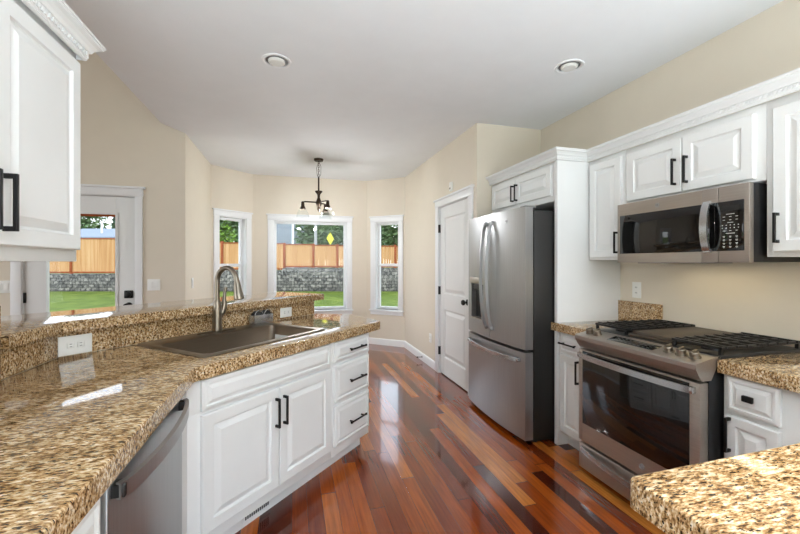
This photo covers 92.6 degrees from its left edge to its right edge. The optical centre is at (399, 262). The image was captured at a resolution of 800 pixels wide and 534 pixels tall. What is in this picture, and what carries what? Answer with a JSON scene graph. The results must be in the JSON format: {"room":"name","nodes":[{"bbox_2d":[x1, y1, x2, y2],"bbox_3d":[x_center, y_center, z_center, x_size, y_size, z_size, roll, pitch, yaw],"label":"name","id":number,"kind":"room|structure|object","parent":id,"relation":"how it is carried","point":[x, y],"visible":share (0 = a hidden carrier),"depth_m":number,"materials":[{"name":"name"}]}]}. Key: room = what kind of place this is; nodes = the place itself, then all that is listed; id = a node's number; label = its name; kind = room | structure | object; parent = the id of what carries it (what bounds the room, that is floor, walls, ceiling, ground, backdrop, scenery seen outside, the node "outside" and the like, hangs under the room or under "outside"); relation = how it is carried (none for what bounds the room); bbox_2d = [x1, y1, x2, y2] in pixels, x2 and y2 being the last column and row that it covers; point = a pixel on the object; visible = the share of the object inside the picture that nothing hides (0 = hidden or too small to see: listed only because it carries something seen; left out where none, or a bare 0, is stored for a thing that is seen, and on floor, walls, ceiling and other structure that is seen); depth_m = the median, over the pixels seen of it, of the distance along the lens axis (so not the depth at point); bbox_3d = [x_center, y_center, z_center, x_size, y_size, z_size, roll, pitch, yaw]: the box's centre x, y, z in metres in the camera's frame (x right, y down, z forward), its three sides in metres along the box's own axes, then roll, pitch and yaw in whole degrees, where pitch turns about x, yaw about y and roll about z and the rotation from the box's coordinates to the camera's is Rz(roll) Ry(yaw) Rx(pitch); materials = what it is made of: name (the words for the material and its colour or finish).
{"room":"kitchen","nodes":[
{"label":"kitchen","id":0,"kind":"room"},
{"bbox_2d":[0,52,184,315],"bbox_3d":[-5.246,-0.890,3.311,6.110,4.500,0.150,0,0,-16],"label":"wall","id":1,"kind":"structure","parent":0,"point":[122,143],"depth_m":3.96,"materials":[{"name":"beige paint"}]},
{"bbox_2d":[0,281,9,292],"bbox_3d":[-3.780,0.230,3.643,0.118,0.118,0.010,0,0,-16],"label":"light switch","id":2,"kind":"object","parent":1,"relation":"attached to","point":[4,285],"visible":1,"depth_m":3.64,"materials":[{"name":"white plastic"}]},
{"bbox_2d":[10,184,145,314],"bbox_3d":[-3.206,0.288,3.852,1.150,2.143,0.220,0,0,-16],"label":"door","id":3,"kind":"structure","parent":1,"relation":"attached to","point":[29,280],"depth_m":3.90,"materials":[{"name":"white paint"}]},
{"bbox_2d":[147,279,159,290],"bbox_3d":[-2.567,0.230,3.986,0.118,0.118,0.010,0,0,-16],"label":"light switch","id":4,"kind":"object","parent":1,"relation":"attached to","point":[152,284],"visible":1,"depth_m":3.98,"materials":[{"name":"white plastic"}]},
{"bbox_2d":[1,314,310,380],"bbox_3d":[-1.340,0.843,2.423,0.394,1.034,2.190,0,0,21],"label":"wall","id":5,"kind":"structure","parent":0,"point":[310,314],"depth_m":1.80,"materials":[{"name":"beige paint"}]},
{"bbox_2d":[1,301,313,379],"bbox_3d":[-1.246,0.386,2.432,0.246,0.121,2.069,0,0,22],"label":"backsplash","id":6,"kind":"structure","parent":5,"relation":"attached to","point":[15,360],"depth_m":2.07,"materials":[{"name":"stone"}]},
{"bbox_2d":[58,333,91,356],"bbox_3d":[-1.577,0.398,1.858,0.010,0.092,0.135,0,0,29],"label":"power outlet","id":7,"kind":"object","parent":6,"relation":"attached to","point":[82,343],"visible":1,"depth_m":1.85,"materials":[{"name":"white plastic"}]},
{"bbox_2d":[67,342,73,348],"bbox_3d":[-1.585,0.398,1.839,0.004,0.029,0.029,0,0,29],"label":"receptacle","id":8,"kind":"object","parent":7,"relation":"attached to","point":[70,345],"depth_m":1.84,"materials":[{"name":"white plastic"}]},
{"bbox_2d":[77,341,83,346],"bbox_3d":[-1.565,0.398,1.874,0.004,0.029,0.029,0,0,29],"label":"receptacle","id":9,"kind":"object","parent":7,"relation":"attached to","point":[79,343],"depth_m":1.87,"materials":[{"name":"white plastic"}]},
{"bbox_2d":[280,307,291,317],"bbox_3d":[-0.909,0.396,3.053,0.010,0.075,0.120,0,0,29],"label":"power outlet","id":10,"kind":"object","parent":6,"relation":"attached to","point":[284,312],"visible":1,"depth_m":3.04,"materials":[{"name":"white plastic"}]},
{"bbox_2d":[1,292,323,348],"bbox_3d":[-1.474,0.300,2.439,0.757,0.050,2.483,0,0,22],"label":"bar","id":11,"kind":"object","parent":5,"relation":"on","point":[16,330],"visible":1,"depth_m":2.10,"materials":[{"name":"stone"}]},
{"bbox_2d":[185,133,210,299],"bbox_3d":[-2.542,-0.010,4.703,0.150,2.740,1.345,0,0,-16],"label":"wall","id":12,"kind":"structure","parent":0,"point":[197,167],"depth_m":4.60,"materials":[{"name":"beige paint"}]},
{"bbox_2d":[191,278,193,287],"bbox_3d":[-2.360,0.230,4.352,0.010,0.118,0.075,0,0,-16],"label":"light switch","id":13,"kind":"object","parent":12,"relation":"attached to","point":[192,279],"visible":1,"depth_m":4.34,"materials":[{"name":"white plastic"}]},
{"bbox_2d":[211,165,252,297],"bbox_3d":[-2.538,-0.010,5.709,0.150,2.740,0.700,0,0,31],"label":"wall","id":14,"kind":"structure","parent":0,"point":[231,189],"depth_m":5.63,"materials":[{"name":"beige paint"}]},
{"bbox_2d":[212,208,252,297],"bbox_3d":[-2.519,0.043,5.692,0.200,1.633,0.664,0,0,31],"label":"window","id":15,"kind":"structure","parent":14,"relation":"in","point":[244,219],"depth_m":5.86,"materials":[{"name":"white paint"}]},
{"bbox_2d":[253,174,366,317],"bbox_3d":[-1.448,-0.010,6.288,1.800,2.740,0.150,0,0,-16],"label":"wall","id":16,"kind":"structure","parent":0,"point":[271,194],"depth_m":6.20,"materials":[{"name":"beige paint"}]},
{"bbox_2d":[266,213,353,313],"bbox_3d":[-1.458,0.043,6.260,1.375,1.633,0.200,0,0,-16],"label":"window","id":17,"kind":"structure","parent":16,"relation":"in","point":[273,219],"depth_m":6.27,"materials":[{"name":"white paint"}]},
{"bbox_2d":[367,177,404,340],"bbox_3d":[-0.208,-0.010,6.376,0.712,2.740,0.150,0,0,25],"label":"wall","id":18,"kind":"structure","parent":0,"point":[385,197],"depth_m":6.30,"materials":[{"name":"beige paint"}]},
{"bbox_2d":[369,215,403,315],"bbox_3d":[-0.197,0.043,6.343,0.640,1.633,0.200,0,0,25],"label":"window","id":19,"kind":"structure","parent":18,"relation":"in","point":[376,222],"depth_m":6.37,"materials":[{"name":"white paint"}]},
{"bbox_2d":[369,337,434,369],"bbox_3d":[-1.164,1.308,5.332,2.845,0.105,1.845,0,0,-16],"label":"baseboard","id":20,"kind":"structure","parent":18,"relation":"attached to","point":[379,341],"depth_m":6.08,"materials":[{"name":"white paint"}]},
{"bbox_2d":[64,0,783,180],"bbox_3d":[0.216,-1.530,1.787,3.890,0.300,9.720,0,0,-16],"label":"ceiling","id":21,"kind":"structure","parent":0,"point":[372,90],"depth_m":2.67,"materials":[{"name":"paint"}]},
{"bbox_2d":[261,53,290,68],"bbox_3d":[-0.844,-1.373,2.615,0.196,0.022,0.196,0,0,-16],"label":"recessed light","id":22,"kind":"object","parent":21,"relation":"in","point":[276,61],"visible":1,"depth_m":2.60,"materials":[{"name":"white paint"}]},
{"bbox_2d":[300,158,330,211],"bbox_3d":[-1.131,-0.992,5.074,0.480,0.777,0.527,0,0,-16],"label":"chandelier","id":23,"kind":"object","parent":21,"relation":"hanging from","point":[318,192],"visible":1,"depth_m":5.06,"materials":[{"name":"black metal"}]},
{"bbox_2d":[554,59,584,73],"bbox_3d":[1.188,-1.373,2.685,0.196,0.022,0.196,0,0,-16],"label":"recessed light","id":24,"kind":"object","parent":21,"relation":"in","point":[571,65],"visible":1,"depth_m":2.67,"materials":[{"name":"white paint"}]},
{"bbox_2d":[405,128,469,360],"bbox_3d":[0.471,-0.010,5.054,0.150,2.740,2.330,0,0,-16],"label":"wall","id":25,"kind":"structure","parent":0,"point":[429,182],"depth_m":5.21,"materials":[{"name":"beige paint"}]},
{"bbox_2d":[449,182,452,190],"bbox_3d":[0.579,-0.865,4.342,0.030,0.100,0.048,0,0,-16],"label":"door chime","id":26,"kind":"object","parent":25,"relation":"attached to","point":[450,183],"visible":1,"depth_m":4.32,"materials":[{"name":"white plastic"}]},
{"bbox_2d":[433,184,474,395],"bbox_3d":[0.644,0.288,4.340,0.207,2.143,1.070,0,0,-16],"label":"door","id":27,"kind":"structure","parent":25,"relation":"in","point":[453,211],"depth_m":4.35,"materials":[{"name":"white paint"}]},
{"bbox_2d":[235,344,665,533],"bbox_3d":[-2.559,1.420,0.964,9.600,0.120,9.650,0,0,-16],"label":"floor","id":28,"kind":"structure","parent":0,"point":[429,460],"depth_m":2.39,"materials":[{"name":"brown wood"}]},
{"bbox_2d":[71,499,99,533],"bbox_3d":[-0.875,0.933,0.508,0.654,0.854,0.615,0,0,-16],"label":"base cabinet","id":29,"kind":"object","parent":28,"relation":"on","point":[90,524],"visible":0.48,"depth_m":0.82,"materials":[{"name":"white paint"}]},
{"bbox_2d":[100,398,188,533],"bbox_3d":[-1.027,0.935,1.128,0.659,0.850,0.634,0,0,-16],"label":"dishwasher","id":30,"kind":"object","parent":28,"relation":"on","point":[145,497],"visible":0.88,"depth_m":1.15,"materials":[{"name":"silver metal"}]},
{"bbox_2d":[182,343,330,533],"bbox_3d":[-0.923,0.933,2.124,0.686,0.854,1.052,0,0,29],"label":"base cabinet","id":31,"kind":"object","parent":28,"relation":"on","point":[252,436],"visible":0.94,"depth_m":1.91,"materials":[{"name":"white paint"}]},
{"bbox_2d":[0,313,379,533],"bbox_3d":[-0.902,0.476,1.254,1.440,0.060,4.239,0,0,1],"label":"countertop","id":32,"kind":"structure","parent":31,"relation":"on","point":[70,425],"depth_m":1.14,"materials":[{"name":"beige stone"}]},
{"bbox_2d":[197,265,243,334],"bbox_3d":[-1.069,0.227,2.375,0.268,0.420,0.260,0,0,29],"label":"faucet","id":33,"kind":"object","parent":32,"relation":"on","point":[219,310],"visible":1,"depth_m":2.40,"materials":[{"name":"silver metal"}]},
{"bbox_2d":[137,322,324,357],"bbox_3d":[-0.961,0.536,2.306,0.597,0.199,0.880,0,0,29],"label":"sink","id":34,"kind":"object","parent":32,"relation":"in","point":[245,336],"visible":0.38,"depth_m":2.34,"materials":[{"name":"silver metal"}]},
{"bbox_2d":[249,309,272,324],"bbox_3d":[-1.007,0.387,2.779,0.054,0.099,0.170,0,0,29],"label":"sponge holder","id":35,"kind":"object","parent":34,"relation":"on","point":[257,317],"visible":1,"depth_m":2.75,"materials":[{"name":"metal"}]},
{"bbox_2d":[242,501,269,523],"bbox_3d":[-0.762,1.303,2.034,0.006,0.070,0.182,0,0,29],"label":"vent grille","id":36,"kind":"object","parent":31,"relation":"attached to","point":[264,507],"depth_m":2.03,"materials":[{"name":"white plastic"}]},
{"bbox_2d":[275,333,368,470],"bbox_3d":[-0.620,0.933,2.800,0.757,0.854,0.425,0,0,29],"label":"base cabinet","id":37,"kind":"object","parent":28,"relation":"on","point":[350,356],"visible":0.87,"depth_m":2.60,"materials":[{"name":"white paint"}]},
{"bbox_2d":[468,205,554,441],"bbox_3d":[1.117,0.465,3.372,0.879,1.790,0.943,0,0,-16],"label":"refrigerator","id":38,"kind":"object","parent":28,"relation":"on","point":[511,339],"visible":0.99,"depth_m":2.95,"materials":[{"name":"grey metal"}]},
{"bbox_2d":[558,332,583,449],"bbox_3d":[1.481,0.933,2.760,0.617,0.854,0.332,0,0,-16],"label":"base cabinet","id":39,"kind":"object","parent":28,"relation":"on","point":[569,347],"visible":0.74,"depth_m":2.73,"materials":[{"name":"white paint"}]},
{"bbox_2d":[551,320,622,335],"bbox_3d":[1.483,0.476,2.787,0.603,0.060,0.385,0,0,-16],"label":"countertop","id":40,"kind":"structure","parent":39,"relation":"on","point":[572,328],"depth_m":2.76,"materials":[{"name":"beige stone"}]},
{"bbox_2d":[555,160,619,444],"bbox_3d":[1.449,0.295,2.944,0.583,2.130,0.034,0,0,-16],"label":"end panel","id":41,"kind":"object","parent":28,"relation":"on","point":[586,289],"visible":0.54,"depth_m":2.89,"materials":[{"name":"white paint"}]},
{"bbox_2d":[575,319,799,500],"bbox_3d":[1.569,0.875,2.200,0.743,0.970,0.778,0,0,-16],"label":"gas range","id":42,"kind":"object","parent":28,"relation":"on","point":[651,392],"visible":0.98,"depth_m":2.02,"materials":[{"name":"silver metal"}]},
{"bbox_2d":[577,348,723,474],"bbox_3d":[1.566,0.897,2.199,0.738,0.865,0.766,0,0,-16],"label":"oven","id":43,"kind":"object","parent":42,"relation":"in","point":[642,411],"depth_m":2.00,"materials":[{"name":"silver glass"}]},
{"bbox_2d":[600,328,799,359],"bbox_3d":[1.647,0.449,2.222,0.580,0.032,0.770,0,0,-16],"label":"cooktop","id":44,"kind":"object","parent":42,"relation":"in","point":[780,349],"depth_m":1.93,"materials":[{"name":"black metal"}]},
{"bbox_2d":[723,374,799,457],"bbox_3d":[1.832,0.933,1.526,0.614,0.854,0.650,0,0,-16],"label":"base cabinet","id":45,"kind":"object","parent":28,"relation":"on","point":[757,416],"visible":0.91,"depth_m":1.63,"materials":[{"name":"white paint"}]},
{"bbox_3d":[1.191,0.933,0.677,1.140,0.854,0.654,0,0,-16],"label":"cabinet","id":46,"kind":"object","parent":28,"relation":"on","visible":0},
{"bbox_2d":[630,352,799,533],"bbox_3d":[1.367,0.476,0.959,1.824,0.060,1.500,0,0,-16],"label":"countertop","id":47,"kind":"structure","parent":46,"relation":"on","point":[758,492],"depth_m":0.76,"materials":[{"name":"beige stone"}]},
{"bbox_2d":[470,123,540,217],"bbox_3d":[1.090,-0.010,3.941,0.735,2.740,0.150,0,0,-16],"label":"wall","id":48,"kind":"structure","parent":0,"point":[494,149],"depth_m":3.83,"materials":[{"name":"beige paint"}]},
{"bbox_2d":[541,0,799,346],"bbox_3d":[2.438,-0.010,0.805,0.150,2.740,6.620,0,0,-16],"label":"wall","id":49,"kind":"structure","parent":0,"point":[761,298],"depth_m":2.35,"materials":[{"name":"beige paint"}]},
{"bbox_2d":[492,162,554,212],"bbox_3d":[1.297,-0.620,3.420,0.617,0.300,0.962,0,0,-16],"label":"upper cabinet","id":50,"kind":"object","parent":49,"relation":"attached to","point":[536,187],"visible":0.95,"depth_m":3.23,"materials":[{"name":"white paint"}]},
{"bbox_2d":[486,68,799,185],"bbox_3d":[1.405,-0.806,2.423,0.323,0.080,2.938,0,0,-16],"label":"crown molding","id":51,"kind":"structure","parent":50,"relation":"on","point":[787,83],"depth_m":2.23,"materials":[{"name":"white paint"}]},
{"bbox_2d":[589,150,625,259],"bbox_3d":[1.610,-0.395,2.800,0.352,0.750,0.328,0,0,-16],"label":"upper cabinet","id":52,"kind":"object","parent":49,"relation":"attached to","point":[607,175],"visible":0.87,"depth_m":2.75,"materials":[{"name":"white paint"}]},
{"bbox_2d":[632,282,640,297],"bbox_3d":[1.772,0.204,2.864,0.010,0.118,0.075,0,0,-16],"label":"power outlet","id":53,"kind":"object","parent":49,"relation":"attached to","point":[636,286],"visible":1,"depth_m":2.86,"materials":[{"name":"white plastic"}]},
{"bbox_2d":[618,300,662,320],"bbox_3d":[1.771,0.369,2.832,0.027,0.154,0.354,0,0,-16],"label":"backsplash","id":54,"kind":"structure","parent":49,"relation":"attached to","point":[627,310],"depth_m":2.82,"materials":[{"name":"stone"}]},
{"bbox_2d":[626,102,766,203],"bbox_3d":[1.765,-0.584,2.253,0.352,0.373,0.804,0,0,-16],"label":"upper cabinet","id":55,"kind":"object","parent":49,"relation":"attached to","point":[731,149],"visible":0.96,"depth_m":2.10,"materials":[{"name":"white paint"}]},
{"bbox_2d":[618,182,799,262],"bbox_3d":[1.724,-0.191,2.239,0.432,0.388,0.768,0,0,-16],"label":"microwave","id":56,"kind":"object","parent":55,"relation":"attached to","point":[726,224],"visible":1,"depth_m":2.04,"materials":[{"name":"silver metal"}]},
{"bbox_2d":[767,91,799,256],"bbox_3d":[1.984,-0.399,1.480,0.352,0.742,0.800,0,0,-16],"label":"upper cabinet","id":57,"kind":"object","parent":49,"relation":"attached to","point":[783,113],"visible":1,"depth_m":1.75,"materials":[{"name":"white paint"}]},
{"bbox_3d":[-0.923,-0.010,-0.997,0.160,2.740,4.985,0,0,-16],"label":"wall","id":58,"kind":"structure","parent":0,"visible":0},
{"bbox_2d":[0,306,0,381],"bbox_3d":[-1.184,0.303,0.280,0.032,0.286,2.384,0,0,-16],"label":"backsplash","id":59,"kind":"structure","parent":58,"relation":"attached to","point":[0,306],"depth_m":1.43,"materials":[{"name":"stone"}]},
{"bbox_2d":[0,0,79,260],"bbox_3d":[-1.178,-0.403,0.840,0.347,0.795,1.198,0,0,-16],"label":"upper cabinet","id":60,"kind":"object","parent":58,"relation":"attached to","point":[40,74],"visible":0.97,"depth_m":1.19,"materials":[{"name":"white paint"}]},
{"bbox_2d":[21,0,105,60],"bbox_3d":[-1.177,-0.812,0.870,0.366,0.080,1.255,0,0,-16],"label":"crown molding","id":61,"kind":"structure","parent":58,"relation":"attached to","point":[57,15],"depth_m":1.31,"materials":[{"name":"white paint"}]},
{"label":"outside","id":62,"kind":"structure","parent":0,"visible":0},
{"bbox_2d":[50,291,397,311],"bbox_3d":[0.000,1.950,-18.000,120.000,0.300,84.001,0,0,0],"label":"lawn","id":63,"kind":"structure","parent":62,"point":[59,300],"depth_m":18.73,"materials":[{"name":"green plant"}]},
{"bbox_2d":[50,268,397,290],"bbox_3d":[-11.000,1.065,24.300,38.000,1.470,0.601,0,0,0],"label":"wall","id":64,"kind":"structure","parent":63,"relation":"on","point":[288,279],"depth_m":24.00,"materials":[{"name":"grey stone"}]},
{"bbox_2d":[50,238,397,273],"bbox_3d":[-13.485,-0.475,24.310,30.170,2.350,0.146,0,0,0],"label":"wooden fence","id":65,"kind":"object","parent":64,"relation":"on","point":[95,255],"visible":0.34,"depth_m":24.30,"materials":[{"name":"brown wood"}]},
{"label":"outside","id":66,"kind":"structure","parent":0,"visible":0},
{"bbox_2d":[50,267,397,273],"bbox_3d":[0.000,1.420,52.310,120.000,1.360,55.380,0,0,0],"label":"ground","id":67,"kind":"structure","parent":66,"point":[308,267],"depth_m":26.34,"materials":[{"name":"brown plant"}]},
{"bbox_2d":[80,216,110,228],"bbox_3d":[-40.262,-3.587,49.111,5.243,8.658,5.352,0,0,-40],"label":"leafy tree","id":68,"kind":"object","parent":67,"relation":"on","point":[88,223],"visible":0.21,"depth_m":48.70,"materials":[{"name":"green plant"}]},
{"bbox_2d":[80,221,114,237],"bbox_3d":[-32.278,-1.884,43.000,6.973,5.248,6.800,0,0,0],"label":"house","id":69,"kind":"structure","parent":67,"relation":"on","point":[84,233],"depth_m":40.90,"materials":[{"name":"white"}]},
{"bbox_2d":[110,217,114,228],"bbox_3d":[-47.185,-4.711,63.940,4.478,10.906,4.657,0,0,-27],"label":"fir tree","id":70,"kind":"object","parent":67,"relation":"on","point":[112,226],"visible":0.03,"depth_m":63.33,"materials":[{"name":"green plant"}]},
{"bbox_2d":[220,220,237,241],"bbox_3d":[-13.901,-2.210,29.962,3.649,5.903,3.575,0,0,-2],"label":"leafy tree","id":71,"kind":"object","parent":67,"relation":"on","point":[234,225],"visible":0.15,"depth_m":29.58,"materials":[{"name":"green plant"}]},
{"bbox_2d":[277,224,307,267],"bbox_3d":[-14.070,-3.550,47.500,4.426,8.580,7.800,0,0,0],"label":"house","id":72,"kind":"structure","parent":67,"relation":"on","point":[285,232],"depth_m":44.00,"materials":[{"name":"white"}]},
{"bbox_2d":[293,224,333,267],"bbox_3d":[-7.823,-2.013,34.071,3.336,5.509,3.406,0,0,-29],"label":"leafy tree","id":73,"kind":"object","parent":67,"relation":"on","point":[308,234],"visible":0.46,"depth_m":33.48,"materials":[{"name":"green plant"}]},
{"bbox_2d":[314,225,316,267],"bbox_3d":[-6.844,-3.760,31.000,2.000,9.000,0.280,0,0,-16],"label":"utility pole","id":74,"kind":"object","parent":67,"relation":"on","point":[315,226],"visible":0.02,"depth_m":30.90,"materials":[{"name":"white"}]},
{"bbox_2d":[305,225,339,267],"bbox_3d":[-8.916,-2.800,42.908,4.282,7.084,4.384,0,0,-5],"label":"leafy tree","id":75,"kind":"object","parent":67,"relation":"on","point":[325,227],"visible":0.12,"depth_m":42.55,"materials":[{"name":"green plant"}]},
{"bbox_2d":[327,233,333,244],"bbox_3d":[-4.753,-0.660,26.003,0.046,2.800,0.840,0,0,26],"label":"diamond sign","id":76,"kind":"object","parent":67,"relation":"on","point":[330,238],"visible":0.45,"depth_m":26.01,"materials":[{"name":"yellow metal"}]},
{"bbox_2d":[325,227,342,267],"bbox_3d":[-8.263,-4.463,48.057,4.274,10.410,4.445,0,0,17],"label":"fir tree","id":77,"kind":"object","parent":67,"relation":"on","point":[329,227],"visible":0.02,"depth_m":47.29,"materials":[{"name":"green plant"}]},
{"bbox_2d":[327,225,342,244],"bbox_3d":[-4.873,-2.407,37.079,3.897,6.296,3.806,0,0,43],"label":"leafy tree","id":78,"kind":"object","parent":67,"relation":"on","point":[339,231],"visible":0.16,"depth_m":36.56,"materials":[{"name":"green plant"}]},
{"bbox_2d":[381,225,385,267],"bbox_3d":[-1.952,-3.967,41.950,3.867,9.418,4.022,0,0,-33],"label":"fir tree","id":79,"kind":"object","parent":67,"relation":"on","point":[383,225],"visible":0.02,"depth_m":41.38,"materials":[{"name":"green plant"}]},
{"bbox_2d":[381,225,397,267],"bbox_3d":[-0.566,-2.092,34.070,3.508,5.667,3.425,0,0,42],"label":"leafy tree","id":80,"kind":"object","parent":67,"relation":"on","point":[390,231],"visible":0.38,"depth_m":33.42,"materials":[{"name":"green plant"}]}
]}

